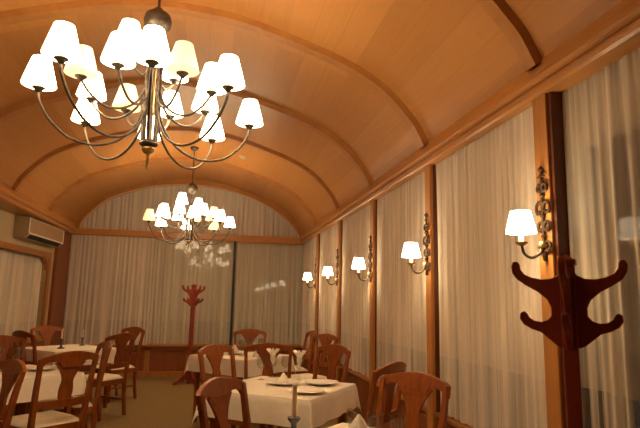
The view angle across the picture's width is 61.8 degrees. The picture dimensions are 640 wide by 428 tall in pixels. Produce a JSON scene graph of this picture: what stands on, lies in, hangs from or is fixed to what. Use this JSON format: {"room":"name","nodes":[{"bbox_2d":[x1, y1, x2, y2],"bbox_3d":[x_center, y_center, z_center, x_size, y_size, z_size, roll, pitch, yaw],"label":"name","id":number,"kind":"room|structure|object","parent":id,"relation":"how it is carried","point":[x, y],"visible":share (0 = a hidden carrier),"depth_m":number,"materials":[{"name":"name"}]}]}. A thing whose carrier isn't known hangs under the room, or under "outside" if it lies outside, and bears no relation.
{"room":"restaurant dining room","nodes":[
{"label":"restaurant dining room","id":0,"kind":"room"},
{"bbox_2d":[0,209,54,346],"bbox_3d":[-3.947,0.625,3.660,0.120,2.570,12.450,2,-10,-7],"label":"wall","id":1,"kind":"structure","parent":0,"point":[7,219],"depth_m":8.13,"materials":[{"name":"paint"}]},
{"bbox_2d":[6,341,42,359],"bbox_3d":[-3.841,1.500,3.147,0.040,0.680,11.700,2,-10,-7],"label":"trim","id":2,"kind":"structure","parent":1,"relation":"attached to","point":[10,352],"depth_m":7.61,"materials":[{"name":"brown wood"}]},
{"bbox_2d":[0,241,51,343],"bbox_3d":[-4.433,1.063,7.070,0.360,1.450,3.590,2,-10,-7],"label":"window","id":3,"kind":"structure","parent":1,"relation":"in","point":[46,257],"depth_m":8.70,"materials":[{"name":"brown wood"}]},
{"bbox_2d":[0,249,41,335],"bbox_3d":[-4.394,1.054,7.082,0.054,1.267,3.440,2,-10,-7],"label":"sheer curtain","id":4,"kind":"object","parent":3,"relation":"hanging from","point":[20,274],"visible":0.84,"depth_m":8.00,"materials":[{"name":"white fabric"}]},
{"bbox_2d":[0,181,75,233],"bbox_3d":[-3.823,-0.745,3.880,1.138,0.270,12.200,3,-10,-11],"label":"trim","id":5,"kind":"structure","parent":1,"relation":"attached to","point":[14,202],"depth_m":7.44,"materials":[{"name":"brown wood"}]},
{"bbox_2d":[13,216,64,246],"bbox_3d":[-4.321,0.292,8.289,0.208,0.304,1.420,2,-10,-7],"label":"air conditioner","id":6,"kind":"object","parent":1,"relation":"attached to","point":[27,228],"visible":1,"depth_m":7.96,"materials":[{"name":"plastic"}]},
{"bbox_2d":[27,234,60,246],"bbox_3d":[-4.251,0.417,8.277,0.059,0.057,1.250,2,-10,-7],"label":"outlet","id":7,"kind":"object","parent":6,"relation":"attached to","point":[40,238],"depth_m":8.25,"materials":[{"name":"beige plastic"}]},
{"bbox_2d":[30,219,62,241],"bbox_3d":[-4.222,0.270,8.305,0.006,0.180,1.320,2,-10,-7],"label":"grille","id":8,"kind":"object","parent":6,"relation":"attached to","point":[40,229],"depth_m":8.21,"materials":[{"name":"beige plastic"}]},
{"bbox_2d":[47,232,71,345],"bbox_3d":[-4.576,1.568,9.323,0.050,2.550,0.640,2,-10,-7],"label":"trim","id":9,"kind":"structure","parent":1,"relation":"attached to","point":[56,308],"depth_m":9.32,"materials":[{"name":"brown wood"}]},
{"bbox_2d":[74,228,300,243],"bbox_3d":[-2.463,0.435,10.298,4.460,0.115,0.200,3,-10,-11],"label":"trim","id":10,"kind":"structure","parent":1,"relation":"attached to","point":[79,231],"depth_m":10.15,"materials":[{"name":"brown wood"}]},
{"bbox_2d":[148,239,233,343],"bbox_3d":[-2.417,1.467,10.139,1.480,1.963,0.048,3,-10,-11],"label":"sheer curtain","id":11,"kind":"object","parent":10,"relation":"hanging from","point":[176,265],"visible":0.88,"depth_m":10.13,"materials":[{"name":"beige fabric"}]},
{"bbox_2d":[74,179,300,237],"bbox_3d":[-2.424,-0.156,10.413,4.400,1.090,0.160,3,-10,-11],"label":"trim","id":12,"kind":"structure","parent":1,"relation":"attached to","point":[91,207],"depth_m":10.39,"materials":[{"name":"brown wood"}]},
{"bbox_2d":[82,186,297,237],"bbox_3d":[-2.427,-0.093,10.412,4.080,0.995,0.054,3,-10,-11],"label":"sheer curtain","id":13,"kind":"object","parent":12,"relation":"hanging from","point":[251,217],"visible":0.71,"depth_m":10.39,"materials":[{"name":"beige fabric"}]},
{"bbox_2d":[13,376,352,427],"bbox_3d":[-1.859,2.067,3.922,6.100,0.100,12.580,3,-10,-11],"label":"floor","id":14,"kind":"structure","parent":0,"point":[159,403],"depth_m":6.96,"materials":[{"name":"carpet"}]},
{"bbox_2d":[0,335,25,419],"bbox_3d":[-3.105,1.733,5.366,0.570,0.987,0.486,-4,-11,29],"label":"dining chair","id":15,"kind":"object","parent":14,"relation":"on","point":[6,341],"visible":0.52,"depth_m":5.60,"materials":[{"name":"brown wood"}]},
{"bbox_2d":[0,359,26,427],"bbox_3d":[-2.142,1.386,3.169,0.486,0.987,0.570,-7,-12,40],"label":"dining chair","id":16,"kind":"object","parent":14,"relation":"on","point":[13,370],"visible":1,"depth_m":3.34,"materials":[{"name":"brown wood"}]},
{"bbox_2d":[12,330,36,413],"bbox_3d":[-3.475,1.931,6.598,0.486,0.987,0.570,-5,-11,33],"label":"dining chair","id":17,"kind":"object","parent":14,"relation":"on","point":[19,333],"visible":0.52,"depth_m":6.39,"materials":[{"name":"brown wood"}]},
{"bbox_2d":[18,396,72,414],"bbox_3d":[-2.649,1.709,4.447,0.860,0.745,0.860,-5,-11,33],"label":"dining table","id":18,"kind":"object","parent":14,"relation":"on","point":[21,410],"visible":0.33,"depth_m":4.92,"materials":[{"name":"brown wood"}]},
{"bbox_2d":[0,364,85,404],"bbox_3d":[-2.643,1.461,4.489,0.951,0.251,0.951,-5,-11,33],"label":"tablecloth","id":19,"kind":"object","parent":18,"relation":"on","point":[51,379],"visible":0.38,"depth_m":4.37,"materials":[{"name":"fabric"}]},
{"bbox_2d":[26,366,56,370],"bbox_3d":[-2.455,1.357,4.700,0.274,0.019,0.274,3,-10,-11],"label":"plate","id":20,"kind":"object","parent":19,"relation":"on","point":[33,368],"visible":0.61,"depth_m":4.74,"materials":[{"name":"white ceramic"}]},
{"bbox_2d":[10,351,98,427],"bbox_3d":[-2.111,1.551,4.151,0.570,0.987,0.486,-5,-11,34],"label":"dining chair","id":21,"kind":"object","parent":14,"relation":"on","point":[68,363],"visible":0.98,"depth_m":4.07,"materials":[{"name":"brown wood"}]},
{"bbox_2d":[30,325,78,395],"bbox_3d":[-3.732,2.075,7.493,0.570,0.987,0.486,-5,-11,33],"label":"dining chair","id":22,"kind":"object","parent":14,"relation":"on","point":[46,332],"visible":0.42,"depth_m":7.67,"materials":[{"name":"brown wood"}]},
{"bbox_2d":[37,341,112,427],"bbox_3d":[-2.254,1.673,4.903,0.570,0.987,0.486,7,-11,-33],"label":"dining chair","id":23,"kind":"object","parent":14,"relation":"on","point":[106,346],"visible":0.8,"depth_m":4.83,"materials":[{"name":"brown wood"}]},
{"bbox_2d":[103,363,110,407],"bbox_3d":[-3.257,2.097,6.843,0.860,0.745,0.860,-5,-11,33],"label":"dining table","id":24,"kind":"object","parent":14,"relation":"on","point":[106,388],"visible":0.13,"depth_m":6.90,"materials":[{"name":"brown wood"}]},
{"bbox_2d":[12,344,115,367],"bbox_3d":[-3.252,1.848,6.885,0.951,0.251,0.951,-5,-11,33],"label":"tablecloth","id":25,"kind":"object","parent":24,"relation":"on","point":[42,351],"visible":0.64,"depth_m":6.69,"materials":[{"name":"fabric"}]},
{"bbox_2d":[57,329,64,348],"bbox_3d":[-3.266,1.575,6.771,0.094,0.246,0.093,3,-10,-11],"label":"candlestick","id":26,"kind":"object","parent":25,"relation":"on","point":[61,338],"visible":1,"depth_m":6.75,"materials":[{"name":"metal"}]},
{"bbox_2d":[79,330,83,345],"bbox_3d":[-3.229,1.679,7.279,0.080,0.209,0.079,3,-10,-11],"label":"candlestick","id":27,"kind":"object","parent":25,"relation":"on","point":[82,337],"visible":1,"depth_m":7.26,"materials":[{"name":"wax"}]},
{"bbox_2d":[85,333,135,420],"bbox_3d":[-2.608,1.925,6.453,0.570,0.987,0.486,-3,-10,23],"label":"dining chair","id":28,"kind":"object","parent":14,"relation":"on","point":[121,339],"visible":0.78,"depth_m":6.43,"materials":[{"name":"brown wood"}]},
{"bbox_2d":[90,327,144,402],"bbox_3d":[-2.872,2.112,7.607,0.486,0.987,0.570,-5,-11,31],"label":"dining chair","id":29,"kind":"object","parent":14,"relation":"on","point":[134,330],"visible":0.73,"depth_m":7.61,"materials":[{"name":"brown wood"}]},
{"bbox_2d":[172,284,205,384],"bbox_3d":[-2.202,2.037,9.161,0.429,1.672,0.429,1,-9,2],"label":"coat rack","id":30,"kind":"object","parent":14,"relation":"on","point":[189,376],"visible":0.88,"depth_m":9.15,"materials":[{"name":"brown wood"}]},
{"bbox_2d":[196,377,251,427],"bbox_3d":[-0.299,1.336,2.639,0.570,0.987,0.486,-2,-10,19],"label":"dining chair","id":31,"kind":"object","parent":14,"relation":"on","point":[217,391],"visible":1,"depth_m":2.77,"materials":[{"name":"brown wood"}]},
{"bbox_2d":[198,344,273,427],"bbox_3d":[-0.763,1.678,4.744,0.570,0.987,0.486,-4,-11,29],"label":"dining chair","id":32,"kind":"object","parent":14,"relation":"on","point":[214,353],"visible":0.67,"depth_m":4.88,"materials":[{"name":"brown wood"}]},
{"bbox_2d":[193,372,285,427],"bbox_3d":[-0.947,2.067,6.375,0.860,0.745,0.860,-5,-11,33],"label":"dining table","id":33,"kind":"object","parent":14,"relation":"on","point":[197,374],"visible":0.18,"depth_m":6.26,"materials":[{"name":"brown wood"}]},
{"bbox_2d":[184,350,295,379],"bbox_3d":[-0.942,1.819,6.417,0.951,0.251,0.951,-5,-11,33],"label":"tablecloth","id":34,"kind":"object","parent":33,"relation":"on","point":[255,366],"visible":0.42,"depth_m":6.12,"materials":[{"name":"fabric"}]},
{"bbox_3d":[-1.035,1.681,6.461,0.274,0.019,0.274,3,-10,-11],"label":"plate","id":35,"kind":"object","parent":34,"relation":"on","visible":0},
{"bbox_2d":[232,344,239,353],"bbox_3d":[-1.031,1.632,6.470,0.128,0.109,0.131,3,-10,-11],"label":"folded napkin","id":36,"kind":"object","parent":35,"relation":"on","point":[236,351],"visible":0.78,"depth_m":6.45,"materials":[{"name":"fabric"}]},
{"bbox_2d":[233,329,265,375],"bbox_3d":[-0.995,2.160,7.659,0.486,0.987,0.570,3,-10,-13],"label":"dining chair","id":37,"kind":"object","parent":14,"relation":"on","point":[250,335],"visible":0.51,"depth_m":7.94,"materials":[{"name":"brown wood"}]},
{"bbox_2d":[244,343,292,427],"bbox_3d":[-0.539,1.804,5.471,0.486,0.987,0.570,2,-10,-4],"label":"dining chair","id":38,"kind":"object","parent":14,"relation":"on","point":[261,349],"visible":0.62,"depth_m":5.29,"materials":[{"name":"brown wood"}]},
{"bbox_2d":[210,412,346,427],"bbox_3d":[-0.293,1.689,4.028,0.860,0.745,0.860,-3,-10,24],"label":"dining table","id":39,"kind":"object","parent":14,"relation":"on","point":[343,418],"visible":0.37,"depth_m":4.21,"materials":[{"name":"brown wood"}]},
{"bbox_2d":[192,376,361,427],"bbox_3d":[-0.288,1.440,4.070,0.951,0.251,0.951,-3,-10,24],"label":"tablecloth","id":40,"kind":"object","parent":39,"relation":"on","point":[269,403],"visible":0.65,"depth_m":3.72,"materials":[{"name":"fabric"}]},
{"bbox_2d":[266,379,300,384],"bbox_3d":[-0.286,1.315,4.173,0.274,0.019,0.274,3,-10,-11],"label":"plate","id":41,"kind":"object","parent":40,"relation":"on","point":[272,381],"visible":0.83,"depth_m":4.20,"materials":[{"name":"white ceramic"}]},
{"bbox_2d":[277,373,288,383],"bbox_3d":[-0.283,1.280,4.180,0.094,0.079,0.096,6,-11,-28],"label":"folded napkin","id":42,"kind":"object","parent":41,"relation":"on","point":[283,379],"visible":1,"depth_m":4.16,"materials":[{"name":"fabric"}]},
{"bbox_2d":[289,386,326,393],"bbox_3d":[-0.089,1.258,3.810,0.274,0.019,0.274,3,-10,-11],"label":"plate","id":43,"kind":"object","parent":40,"relation":"on","point":[303,389],"visible":0.88,"depth_m":3.85,"materials":[{"name":"white ceramic"}]},
{"bbox_2d":[304,379,338,384],"bbox_3d":[0.012,1.328,4.212,0.274,0.019,0.274,3,-10,-11],"label":"plate","id":44,"kind":"object","parent":40,"relation":"on","point":[311,381],"visible":1,"depth_m":4.25,"materials":[{"name":"white ceramic"}]},
{"bbox_3d":[-0.172,1.279,4.430,0.076,0.183,0.075,3,-10,-11],"label":"wine glass","id":45,"kind":"object","parent":40,"relation":"on","visible":0},
{"bbox_2d":[293,350,305,366],"bbox_3d":[-0.170,1.201,4.443,0.110,0.134,0.110,-1,-10,11],"label":"napkin","id":46,"kind":"object","parent":45,"relation":"in","point":[298,353],"visible":1,"depth_m":4.43,"materials":[{"name":"fabric"}]},
{"bbox_3d":[-0.404,1.297,4.566,0.076,0.183,0.075,3,-10,-11],"label":"wine glass","id":47,"kind":"object","parent":40,"relation":"on","visible":0},
{"bbox_2d":[267,348,279,364],"bbox_3d":[-0.402,1.218,4.579,0.110,0.134,0.110,-1,-10,11],"label":"napkin","id":48,"kind":"object","parent":47,"relation":"in","point":[272,352],"visible":1,"depth_m":4.56,"materials":[{"name":"fabric"}]},
{"bbox_2d":[273,330,316,376],"bbox_3d":[-0.355,2.192,7.764,0.570,0.987,0.486,4,-10,-17],"label":"dining chair","id":49,"kind":"object","parent":14,"relation":"on","point":[312,333],"visible":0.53,"depth_m":7.83,"materials":[{"name":"brown wood"}]},
{"bbox_2d":[276,344,350,427],"bbox_3d":[-0.051,1.746,5.062,0.570,0.987,0.486,9,-12,-39],"label":"dining chair","id":50,"kind":"object","parent":14,"relation":"on","point":[334,352],"visible":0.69,"depth_m":5.25,"materials":[{"name":"brown wood"}]},
{"bbox_2d":[291,334,337,379],"bbox_3d":[-0.112,2.053,6.904,0.570,0.987,0.486,10,-13,-41],"label":"dining chair","id":51,"kind":"object","parent":14,"relation":"on","point":[325,339],"visible":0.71,"depth_m":7.08,"materials":[{"name":"brown wood"}]},
{"bbox_2d":[365,361,405,427],"bbox_3d":[0.303,1.554,3.864,0.570,0.987,0.486,-5,-11,33],"label":"dining chair","id":52,"kind":"object","parent":14,"relation":"on","point":[397,366],"visible":0.77,"depth_m":3.75,"materials":[{"name":"brown wood"}]},
{"bbox_2d":[375,372,450,427],"bbox_3d":[0.392,1.403,2.950,0.486,0.987,0.570,-8,-13,43],"label":"dining chair","id":53,"kind":"object","parent":14,"relation":"on","point":[415,388],"visible":1,"depth_m":3.16,"materials":[{"name":"brown wood"}]},
{"bbox_2d":[511,254,627,427],"bbox_3d":[0.985,0.951,2.045,0.411,1.600,0.411,4,-10,-15],"label":"coat rack","id":54,"kind":"object","parent":14,"relation":"on","point":[569,295],"visible":1,"depth_m":2.09,"materials":[{"name":"brown wood"}]},
{"bbox_3d":[0.237,1.400,2.231,0.860,0.745,0.860,-5,-11,33],"label":"dining table","id":55,"kind":"object","parent":14,"relation":"on","visible":0},
{"bbox_2d":[328,423,373,427],"bbox_3d":[0.242,1.151,2.272,0.951,0.251,0.951,-5,-11,33],"label":"tablecloth","id":56,"kind":"object","parent":55,"relation":"on","point":[341,425],"visible":0.67,"depth_m":2.79,"materials":[{"name":"fabric"}]},
{"bbox_3d":[0.182,1.046,2.504,0.274,0.019,0.274,3,-10,-11],"label":"plate","id":57,"kind":"object","parent":56,"relation":"on","visible":0},
{"bbox_2d":[349,414,367,427],"bbox_3d":[0.186,0.996,2.514,0.128,0.109,0.131,5,-10,-22],"label":"folded napkin","id":58,"kind":"object","parent":57,"relation":"on","point":[358,422],"visible":1,"depth_m":2.50,"materials":[{"name":"fabric"}]},
{"bbox_2d":[79,350,296,371],"bbox_3d":[-2.550,2.740,9.977,4.670,0.540,0.100,3,-10,-11],"label":"wall","id":59,"kind":"structure","parent":0,"point":[160,360],"depth_m":9.86,"materials":[{"name":"brown wood"}]},
{"bbox_2d":[63,234,154,344],"bbox_3d":[-3.855,1.381,9.808,1.475,1.963,0.036,3,-10,-11],"label":"sheer curtain","id":60,"kind":"object","parent":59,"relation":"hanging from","point":[109,281],"visible":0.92,"depth_m":9.81,"materials":[{"name":"beige fabric"}]},
{"bbox_2d":[84,371,278,376],"bbox_3d":[-2.536,2.950,9.871,4.420,0.090,0.065,3,-10,-11],"label":"baseboard","id":61,"kind":"structure","parent":59,"relation":"attached to","point":[139,373],"depth_m":9.77,"materials":[{"name":"brown wood"}]},
{"bbox_2d":[64,344,299,346],"bbox_3d":[-2.529,2.450,9.972,4.420,0.030,0.210,3,-10,-11],"label":"trim","id":62,"kind":"structure","parent":59,"relation":"attached to","point":[64,344],"depth_m":9.82,"materials":[{"name":"brown wood"}]},
{"bbox_2d":[148,238,233,344],"bbox_3d":[-2.437,1.482,10.237,1.480,1.970,0.338,3,-10,-11],"label":"window","id":63,"kind":"structure","parent":59,"relation":"in","point":[155,238],"depth_m":10.12,"materials":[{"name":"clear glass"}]},
{"bbox_2d":[112,346,301,371],"bbox_3d":[-2.541,2.685,9.921,4.450,0.450,0.050,3,-10,-11],"label":"trim","id":64,"kind":"structure","parent":59,"relation":"attached to","point":[147,349],"depth_m":9.84,"materials":[{"name":"brown wood"}]},
{"bbox_2d":[229,241,235,344],"bbox_3d":[-1.669,1.500,10.248,0.040,1.970,0.060,3,-10,-11],"label":"trim","id":65,"kind":"structure","parent":59,"relation":"attached to","point":[234,255],"depth_m":10.21,"materials":[{"name":"brown wood"}]},
{"bbox_2d":[232,243,302,343],"bbox_3d":[-0.997,1.544,10.424,1.360,1.963,0.047,3,-10,-11],"label":"sheer curtain","id":66,"kind":"object","parent":59,"relation":"hanging from","point":[268,277],"visible":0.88,"depth_m":10.42,"materials":[{"name":"white fabric"}]},
{"bbox_2d":[232,241,303,345],"bbox_3d":[-1.022,1.560,10.522,1.350,1.970,0.330,3,-10,-11],"label":"window","id":67,"kind":"structure","parent":59,"relation":"in","point":[236,241],"depth_m":10.47,"materials":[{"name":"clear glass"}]},
{"bbox_2d":[288,384,300,427],"bbox_3d":[-0.113,0.885,2.335,0.105,0.276,0.104,3,-10,-11],"label":"candlestick","id":68,"kind":"object","parent":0,"point":[294,419],"visible":1,"depth_m":2.33,"materials":[{"name":"white wax"}]},
{"bbox_2d":[291,384,296,417],"bbox_3d":[-0.112,0.821,2.346,0.023,0.146,0.023,1,-10,4],"label":"candle","id":69,"kind":"object","parent":68,"relation":"on","point":[294,390],"depth_m":2.34,"materials":[{"name":"wax"}]},
{"bbox_2d":[0,0,621,233],"bbox_3d":[-1.230,-1.157,4.510,4.322,1.033,12.350,3,-10,-11],"label":"ceiling","id":70,"kind":"structure","parent":0,"point":[442,59],"depth_m":4.91,"materials":[{"name":"brown wood"}]},
{"bbox_2d":[20,0,262,169],"bbox_3d":[-1.001,-1.044,3.254,1.249,1.575,1.463,1,-9,3],"label":"chandelier","id":71,"kind":"object","parent":70,"relation":"hanging from","point":[127,45],"visible":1,"depth_m":3.01,"materials":[{"name":"fabric"}]},
{"bbox_2d":[12,127,338,209],"bbox_3d":[-1.803,-0.677,7.270,4.254,1.017,0.120,3,-10,-11],"label":"trim","id":72,"kind":"structure","parent":70,"relation":"attached to","point":[25,175],"depth_m":7.29,"materials":[{"name":"brown wood"}]},
{"bbox_2d":[48,157,316,224],"bbox_3d":[-2.120,-0.427,8.803,4.254,1.017,0.120,3,-10,-11],"label":"trim","id":73,"kind":"structure","parent":70,"relation":"attached to","point":[74,185],"depth_m":8.78,"materials":[{"name":"brown wood"}]},
{"bbox_2d":[0,80,371,186],"bbox_3d":[-1.486,-0.926,5.738,4.254,1.017,0.120,3,-10,-11],"label":"trim","id":74,"kind":"structure","parent":70,"relation":"attached to","point":[22,107],"depth_m":5.87,"materials":[{"name":"brown wood"}]},
{"bbox_2d":[143,146,234,248],"bbox_3d":[-1.949,-0.253,8.099,1.249,1.575,1.463,1,-9,3],"label":"chandelier","id":75,"kind":"object","parent":70,"relation":"hanging from","point":[214,215],"visible":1,"depth_m":7.96,"materials":[{"name":"fabric"}]},
{"bbox_2d":[0,0,428,148],"bbox_3d":[-1.168,-1.176,4.205,4.254,1.017,0.120,3,-10,-11],"label":"trim","id":76,"kind":"structure","parent":70,"relation":"attached to","point":[33,13],"depth_m":4.33,"materials":[{"name":"brown wood"}]},
{"bbox_2d":[299,0,639,243],"bbox_3d":[0.871,-0.491,4.810,0.158,0.270,12.200,3,-10,-11],"label":"trim","id":77,"kind":"structure","parent":70,"relation":"attached to","point":[615,34],"depth_m":3.08,"materials":[{"name":"brown wood"}]},
{"bbox_2d":[300,237,315,347],"bbox_3d":[-0.193,1.441,9.777,0.051,1.970,1.580,3,-10,-11],"label":"sheer curtain","id":78,"kind":"object","parent":77,"relation":"hanging from","point":[309,248],"visible":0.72,"depth_m":9.87,"materials":[{"name":"beige fabric"}]},
{"bbox_2d":[318,224,337,357],"bbox_3d":[0.136,1.182,8.189,0.051,1.970,1.465,3,-10,-11],"label":"sheer curtain","id":79,"kind":"object","parent":77,"relation":"hanging from","point":[326,317],"visible":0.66,"depth_m":8.26,"materials":[{"name":"beige fabric"}]},
{"bbox_2d":[340,204,369,377],"bbox_3d":[0.445,0.932,6.654,0.051,1.970,1.465,3,-10,-11],"label":"sheer curtain","id":80,"kind":"object","parent":77,"relation":"hanging from","point":[355,293],"visible":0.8,"depth_m":6.62,"materials":[{"name":"beige fabric"}]},
{"bbox_2d":[376,171,426,404],"bbox_3d":[0.769,0.683,5.123,0.044,1.970,1.465,3,-10,-11],"label":"sheer curtain","id":81,"kind":"object","parent":77,"relation":"hanging from","point":[401,292],"visible":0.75,"depth_m":5.08,"materials":[{"name":"beige fabric"}]},
{"bbox_2d":[436,106,546,427],"bbox_3d":[1.085,0.433,3.590,0.052,1.970,1.465,3,-10,-11],"label":"sheer curtain","id":82,"kind":"object","parent":77,"relation":"hanging from","point":[492,363],"visible":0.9,"depth_m":3.48,"materials":[{"name":"beige fabric"}]},
{"bbox_2d":[562,48,639,427],"bbox_3d":[1.444,0.191,2.065,0.067,1.979,1.465,3,-10,-11],"label":"sheer curtain","id":83,"kind":"object","parent":77,"relation":"hanging from","point":[600,250],"visible":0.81,"depth_m":2.53,"materials":[{"name":"beige fabric"}]},
{"bbox_2d":[476,0,542,71],"bbox_3d":[-0.851,-1.425,2.672,4.254,1.017,0.120,3,-10,-11],"label":"trim","id":84,"kind":"structure","parent":70,"relation":"attached to","point":[505,18],"depth_m":2.97,"materials":[{"name":"brown wood"}]},
{"bbox_2d":[301,349,455,427],"bbox_3d":[0.910,1.892,4.472,0.120,0.540,12.280,3,-10,-11],"label":"wall","id":85,"kind":"structure","parent":0,"point":[402,402],"depth_m":5.19,"materials":[{"name":"brown wood"}]},
{"bbox_2d":[303,352,313,373],"bbox_3d":[-0.200,2.667,9.519,0.014,0.350,1.350,3,-10,-11],"label":"trim","id":86,"kind":"structure","parent":85,"relation":"attached to","point":[305,363],"depth_m":9.69,"materials":[{"name":"brown wood"}]},
{"bbox_2d":[303,258,315,288],"bbox_3d":[-0.173,0.985,8.976,0.229,0.519,0.156,3,-10,-11],"label":"wall sconce","id":87,"kind":"object","parent":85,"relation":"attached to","point":[307,276],"visible":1,"depth_m":8.93,"materials":[{"name":"fabric"}]},
{"bbox_2d":[313,234,318,368],"bbox_3d":[0.001,1.601,8.914,0.165,2.542,0.108,3,-10,-11],"label":"trim","id":88,"kind":"structure","parent":85,"relation":"attached to","point":[317,235],"depth_m":8.91,"materials":[{"name":"brown wood"}]},
{"bbox_2d":[317,234,319,347],"bbox_3d":[0.033,1.311,8.907,0.136,1.972,0.010,3,-10,-11],"label":"trim","id":89,"kind":"structure","parent":85,"relation":"attached to","point":[319,234],"depth_m":8.90,"materials":[{"name":"brown wood"}]},
{"bbox_2d":[319,359,328,376],"bbox_3d":[0.118,2.417,7.984,0.014,0.350,1.345,3,-10,-11],"label":"trim","id":90,"kind":"structure","parent":85,"relation":"attached to","point":[323,371],"depth_m":8.27,"materials":[{"name":"brown wood"}]},
{"bbox_2d":[322,249,338,285],"bbox_3d":[0.145,0.736,7.444,0.229,0.519,0.156,3,-10,-11],"label":"wall sconce","id":91,"kind":"object","parent":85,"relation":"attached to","point":[327,271],"visible":1,"depth_m":7.40,"materials":[{"name":"fabric"}]},
{"bbox_2d":[335,220,341,381],"bbox_3d":[0.319,1.351,7.382,0.165,2.542,0.108,3,-10,-11],"label":"trim","id":92,"kind":"structure","parent":85,"relation":"attached to","point":[338,370],"depth_m":7.37,"materials":[{"name":"brown wood"}]},
{"bbox_2d":[340,220,342,364],"bbox_3d":[0.351,1.062,7.374,0.136,1.972,0.010,3,-10,-11],"label":"trim","id":93,"kind":"structure","parent":85,"relation":"attached to","point":[342,220],"depth_m":7.40,"materials":[{"name":"brown wood"}]},
{"bbox_2d":[342,372,368,415],"bbox_3d":[0.436,2.168,6.451,0.014,0.350,1.345,3,-10,-11],"label":"trim","id":94,"kind":"structure","parent":85,"relation":"attached to","point":[362,388],"depth_m":6.18,"materials":[{"name":"brown wood"}]},
{"bbox_2d":[347,410,364,420],"bbox_3d":[0.849,2.103,4.373,0.015,0.090,12.180,3,-10,-11],"label":"baseboard","id":95,"kind":"structure","parent":85,"relation":"attached to","point":[351,414],"depth_m":6.53,"materials":[{"name":"brown wood"}]},
{"bbox_2d":[351,235,371,281],"bbox_3d":[0.462,0.486,5.911,0.229,0.519,0.156,3,-10,-11],"label":"wall sconce","id":96,"kind":"object","parent":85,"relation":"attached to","point":[358,263],"visible":1,"depth_m":5.87,"materials":[{"name":"fabric"}]},
{"bbox_2d":[369,200,377,427],"bbox_3d":[0.636,1.102,5.849,0.165,2.542,0.108,3,-10,-11],"label":"trim","id":97,"kind":"structure","parent":85,"relation":"attached to","point":[372,202],"depth_m":5.81,"materials":[{"name":"brown wood"}]},
{"bbox_2d":[300,346,472,427],"bbox_3d":[0.903,1.605,4.466,0.165,0.035,12.180,3,-10,-11],"label":"trim","id":98,"kind":"structure","parent":85,"relation":"attached to","point":[454,422],"depth_m":4.36,"materials":[{"name":"brown wood"}]},
{"bbox_2d":[383,398,427,427],"bbox_3d":[0.753,1.918,4.919,0.014,0.350,1.345,3,-10,-11],"label":"trim","id":99,"kind":"structure","parent":85,"relation":"attached to","point":[423,417],"depth_m":4.87,"materials":[{"name":"brown wood"}]},
{"bbox_2d":[402,213,429,274],"bbox_3d":[0.780,0.237,4.378,0.229,0.519,0.156,3,-10,-11],"label":"wall sconce","id":100,"kind":"object","parent":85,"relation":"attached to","point":[411,249],"visible":1,"depth_m":4.34,"materials":[{"name":"metal"}]},
{"bbox_2d":[425,165,439,427],"bbox_3d":[0.954,0.852,4.316,0.165,2.542,0.108,3,-10,-11],"label":"trim","id":101,"kind":"structure","parent":85,"relation":"attached to","point":[432,421],"depth_m":4.30,"materials":[{"name":"brown wood"}]},
{"bbox_2d":[505,166,551,260],"bbox_3d":[1.097,-0.013,2.846,0.229,0.519,0.156,3,-10,-11],"label":"wall sconce","id":102,"kind":"object","parent":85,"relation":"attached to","point":[520,222],"visible":1,"depth_m":2.81,"materials":[{"name":"fabric"}]},
{"bbox_2d":[532,93,564,427],"bbox_3d":[1.270,0.604,2.790,0.165,2.542,0.122,3,-10,-11],"label":"trim","id":103,"kind":"structure","parent":85,"relation":"attached to","point":[554,403],"depth_m":2.81,"materials":[{"name":"brown wood"}]},
{"bbox_2d":[547,92,591,427],"bbox_3d":[1.298,0.312,2.768,0.148,1.972,0.024,3,-10,-11],"label":"trim","id":104,"kind":"structure","parent":85,"relation":"attached to","point":[555,111],"depth_m":2.81,"materials":[{"name":"brown wood"}]},
{"bbox_2d":[589,62,639,427],"bbox_3d":[1.565,0.121,2.101,0.085,2.200,1.585,3,-10,-11],"label":"window","id":105,"kind":"structure","parent":85,"relation":"in","point":[602,422],"depth_m":2.67,"materials":[{"name":"clear glass"}]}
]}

